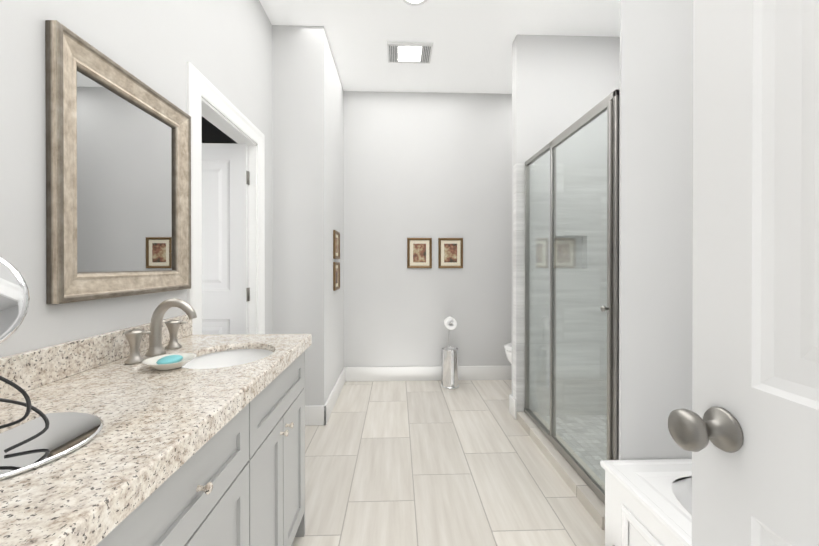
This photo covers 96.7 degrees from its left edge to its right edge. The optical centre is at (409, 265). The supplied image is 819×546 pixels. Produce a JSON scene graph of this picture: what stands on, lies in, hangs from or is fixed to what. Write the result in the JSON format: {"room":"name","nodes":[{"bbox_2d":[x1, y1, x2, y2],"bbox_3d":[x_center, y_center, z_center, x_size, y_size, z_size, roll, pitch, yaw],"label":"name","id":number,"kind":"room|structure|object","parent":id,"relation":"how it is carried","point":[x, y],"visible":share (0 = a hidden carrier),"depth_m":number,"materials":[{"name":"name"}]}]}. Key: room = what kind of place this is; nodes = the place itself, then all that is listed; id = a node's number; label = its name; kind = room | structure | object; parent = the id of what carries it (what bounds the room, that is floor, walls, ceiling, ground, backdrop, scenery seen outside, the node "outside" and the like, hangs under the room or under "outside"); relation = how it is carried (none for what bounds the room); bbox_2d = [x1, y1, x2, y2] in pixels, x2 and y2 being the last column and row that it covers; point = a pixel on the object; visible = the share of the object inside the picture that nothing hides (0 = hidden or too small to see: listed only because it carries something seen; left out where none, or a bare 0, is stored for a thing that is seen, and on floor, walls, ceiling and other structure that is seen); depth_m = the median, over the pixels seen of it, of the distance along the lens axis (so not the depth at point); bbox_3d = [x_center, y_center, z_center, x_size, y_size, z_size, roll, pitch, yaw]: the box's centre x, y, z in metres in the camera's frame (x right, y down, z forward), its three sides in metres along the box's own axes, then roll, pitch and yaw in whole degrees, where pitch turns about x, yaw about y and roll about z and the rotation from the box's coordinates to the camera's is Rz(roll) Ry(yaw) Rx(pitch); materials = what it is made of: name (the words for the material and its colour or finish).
{"room":"bathroom","nodes":[
{"label":"bathroom","id":0,"kind":"room"},
{"bbox_2d":[0,0,272,357],"bbox_3d":[-1.041,-0.301,1.208,0.100,3.050,3.130,0,0,-2],"label":"wall","id":1,"kind":"structure","parent":0,"point":[153,44],"depth_m":1.19,"materials":[{"name":"paint"}]},
{"bbox_2d":[45,20,190,303],"bbox_3d":[-0.976,-0.281,1.302,0.034,0.766,0.637,0,0,-2],"label":"wall mirror","id":2,"kind":"object","parent":1,"relation":"attached to","point":[118,180],"visible":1,"depth_m":1.19,"materials":[{"name":"beige wood"}]},
{"bbox_2d":[186,61,264,334],"bbox_3d":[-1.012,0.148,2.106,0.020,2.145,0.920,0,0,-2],"label":"trim","id":3,"kind":"structure","parent":1,"relation":"attached to","point":[199,85],"depth_m":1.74,"materials":[{"name":"white wood"}]},
{"bbox_2d":[202,143,249,333],"bbox_3d":[-1.428,0.201,2.416,0.711,2.020,0.189,0,0,-2],"label":"door","id":4,"kind":"structure","parent":1,"relation":"in","point":[225,184],"depth_m":2.41,"materials":[{"name":"white wood"}]},
{"bbox_2d":[202,117,237,143],"bbox_3d":[-1.971,-0.309,3.193,1.624,3.050,0.100,0,0,-2],"label":"wall","id":5,"kind":"structure","parent":0,"point":[211,133],"depth_m":3.15,"materials":[{"name":"paint"}]},
{"bbox_2d":[272,25,343,405],"bbox_3d":[-0.919,-0.309,3.358,0.490,3.050,1.160,0,0,-2],"label":"wall","id":6,"kind":"structure","parent":0,"point":[307,154],"depth_m":2.78,"materials":[{"name":"paint"}]},
{"bbox_2d":[305,405,324,425],"bbox_3d":[-0.841,1.143,2.779,0.406,0.150,0.016,0,0,-2],"label":"baseboard","id":7,"kind":"structure","parent":6,"relation":"attached to","point":[314,415],"depth_m":2.77,"materials":[{"name":"white wood"}]},
{"bbox_2d":[324,367,344,424],"bbox_3d":[-0.664,1.141,3.305,0.016,0.150,1.056,0,0,-2],"label":"baseboard","id":8,"kind":"structure","parent":6,"relation":"attached to","point":[333,398],"depth_m":3.11,"materials":[{"name":"white wood"}]},
{"bbox_2d":[333,230,339,258],"bbox_3d":[-0.660,-0.189,3.308,0.019,0.250,0.260,0,0,-2],"label":"picture","id":9,"kind":"object","parent":6,"relation":"attached to","point":[336,244],"visible":1,"depth_m":3.31,"materials":[{"name":"brown wood"}]},
{"bbox_2d":[333,262,339,290],"bbox_3d":[-0.660,0.091,3.309,0.019,0.250,0.260,0,0,-2],"label":"picture","id":10,"kind":"object","parent":6,"relation":"attached to","point":[336,275],"visible":1,"depth_m":3.31,"materials":[{"name":"brown wood"}]},
{"bbox_2d":[344,91,511,366],"bbox_3d":[0.606,-0.312,3.930,2.596,3.050,0.120,0,0,-2],"label":"wall","id":11,"kind":"structure","parent":0,"point":[434,166],"depth_m":3.85,"materials":[{"name":"paint"}]},
{"bbox_2d":[407,238,431,267],"bbox_3d":[0.106,-0.137,3.842,0.260,0.320,0.019,0,0,-2],"label":"picture","id":12,"kind":"object","parent":11,"relation":"attached to","point":[419,252],"visible":1,"depth_m":3.84,"materials":[{"name":"brown wood"}]},
{"bbox_2d":[345,366,511,381],"bbox_3d":[0.503,1.139,3.865,2.386,0.150,0.016,0,0,-2],"label":"baseboard","id":13,"kind":"structure","parent":11,"relation":"attached to","point":[420,373],"depth_m":3.84,"materials":[{"name":"white wood"}]},
{"bbox_2d":[438,238,462,267],"bbox_3d":[0.436,-0.137,3.853,0.260,0.320,0.019,0,0,-2],"label":"picture","id":14,"kind":"object","parent":11,"relation":"attached to","point":[450,252],"visible":1,"depth_m":3.85,"materials":[{"name":"brown wood"}]},
{"bbox_2d":[259,0,619,93],"bbox_3d":[-0.434,-1.858,1.762,4.900,0.060,4.550,0,0,-2],"label":"ceiling","id":15,"kind":"structure","parent":0,"point":[472,40],"depth_m":2.83,"materials":[{"name":"paint"}]},
{"bbox_2d":[387,41,432,63],"bbox_3d":[0.000,-1.823,3.123,0.380,0.021,0.300,0,0,-2],"label":"fan","id":16,"kind":"object","parent":15,"relation":"attached to","point":[411,52],"visible":1,"depth_m":3.10,"materials":[{"name":"white plastic"}]},
{"bbox_2d":[402,0,426,5],"bbox_3d":[0.038,-1.827,2.464,0.190,0.006,0.190,0,0,-2],"label":"recessed light","id":17,"kind":"object","parent":15,"relation":"in","point":[414,2],"visible":1,"depth_m":2.52,"materials":[{"name":"white plastic"}]},
{"bbox_2d":[292,380,606,545],"bbox_3d":[-0.434,1.239,1.775,4.900,0.085,4.550,0,0,-2],"label":"floor","id":18,"kind":"structure","parent":0,"point":[417,463],"depth_m":2.14,"materials":[{"name":"tile"}]},
{"bbox_2d":[0,314,311,545],"bbox_3d":[-0.693,0.723,0.721,0.558,1.007,1.876,0,0,-2],"label":"bathroom vanity","id":19,"kind":"object","parent":18,"relation":"on","point":[205,446],"visible":0.98,"depth_m":0.87,"materials":[{"name":"stone"}]},
{"bbox_2d":[0,257,103,479],"bbox_3d":[-0.710,0.136,0.621,0.288,0.356,0.288,0,0,-2],"label":"makeup mirror","id":20,"kind":"object","parent":19,"relation":"on","point":[31,442],"visible":0.98,"depth_m":0.64,"materials":[{"name":"silver metal"}]},
{"bbox_2d":[124,298,196,363],"bbox_3d":[-0.837,0.212,1.282,0.172,0.197,0.258,0,0,-2],"label":"faucet","id":21,"kind":"object","parent":19,"relation":"on","point":[135,336],"visible":1,"depth_m":1.27,"materials":[{"name":"silver metal"}]},
{"bbox_2d":[141,353,196,369],"bbox_3d":[-0.737,0.295,1.121,0.144,0.034,0.144,0,0,-2],"label":"soap dish","id":22,"kind":"object","parent":19,"relation":"on","point":[171,361],"visible":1,"depth_m":1.11,"materials":[{"name":"white ceramic"}]},
{"bbox_2d":[441,317,458,388],"bbox_3d":[0.408,0.864,3.664,0.184,0.699,0.191,0,0,-2],"label":"toilet paper stand","id":23,"kind":"object","parent":18,"relation":"on","point":[450,368],"visible":1,"depth_m":3.60,"materials":[{"name":"silver metal"}]},
{"bbox_2d":[504,343,511,364],"bbox_3d":[1.264,0.795,3.457,0.732,0.839,0.460,0,0,-2],"label":"toilet","id":24,"kind":"object","parent":18,"relation":"on","point":[508,349],"visible":0.02,"depth_m":3.40,"materials":[{"name":"ceramic"}]},
{"bbox_2d":[517,411,604,529],"bbox_3d":[0.950,1.190,2.292,0.158,0.060,1.206,0,0,-2],"label":"sill","id":25,"kind":"structure","parent":18,"relation":"on","point":[588,498],"depth_m":2.09,"materials":[{"name":"tile"}]},
{"bbox_2d":[524,89,618,504],"bbox_3d":[0.940,0.169,2.287,0.104,1.979,1.202,0,0,-2],"label":"shower enclosure","id":26,"kind":"object","parent":25,"relation":"on","point":[609,103],"visible":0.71,"depth_m":2.03,"materials":[{"name":"glass"}]},
{"bbox_2d":[600,459,691,545],"bbox_3d":[1.289,1.026,0.709,1.019,0.400,1.712,0,0,-2],"label":"bathtub","id":27,"kind":"object","parent":18,"relation":"on","point":[648,502],"visible":0.33,"depth_m":1.39,"materials":[{"name":"plastic"}]},
{"bbox_2d":[512,34,619,415],"bbox_3d":[1.287,-0.308,2.962,0.880,3.050,0.120,0,0,-2],"label":"wall","id":28,"kind":"structure","parent":0,"point":[561,84],"depth_m":2.90,"materials":[{"name":"paint"}]},
{"bbox_2d":[509,394,516,419],"bbox_3d":[0.839,1.142,2.953,0.016,0.150,0.152,0,0,-2],"label":"baseboard","id":29,"kind":"structure","parent":28,"relation":"attached to","point":[513,406],"depth_m":2.93,"materials":[{"name":"white wood"}]},
{"bbox_2d":[619,0,692,459],"bbox_3d":[1.335,-0.302,1.629,0.873,3.050,0.128,0,0,-2],"label":"wall","id":30,"kind":"structure","parent":0,"point":[655,206],"depth_m":1.56,"materials":[{"name":"paint"}]},
{"bbox_3d":[1.301,-0.295,-0.219,1.485,3.050,0.120,0,0,-2],"label":"wall","id":31,"kind":"structure","parent":0,"visible":0},
{"bbox_2d":[668,0,818,545],"bbox_3d":[0.519,0.205,0.225,0.189,2.030,0.811,0,0,-2],"label":"entry door","id":32,"kind":"structure","parent":31,"relation":"in","point":[745,430],"depth_m":0.52,"materials":[{"name":"white wood"}]}
]}

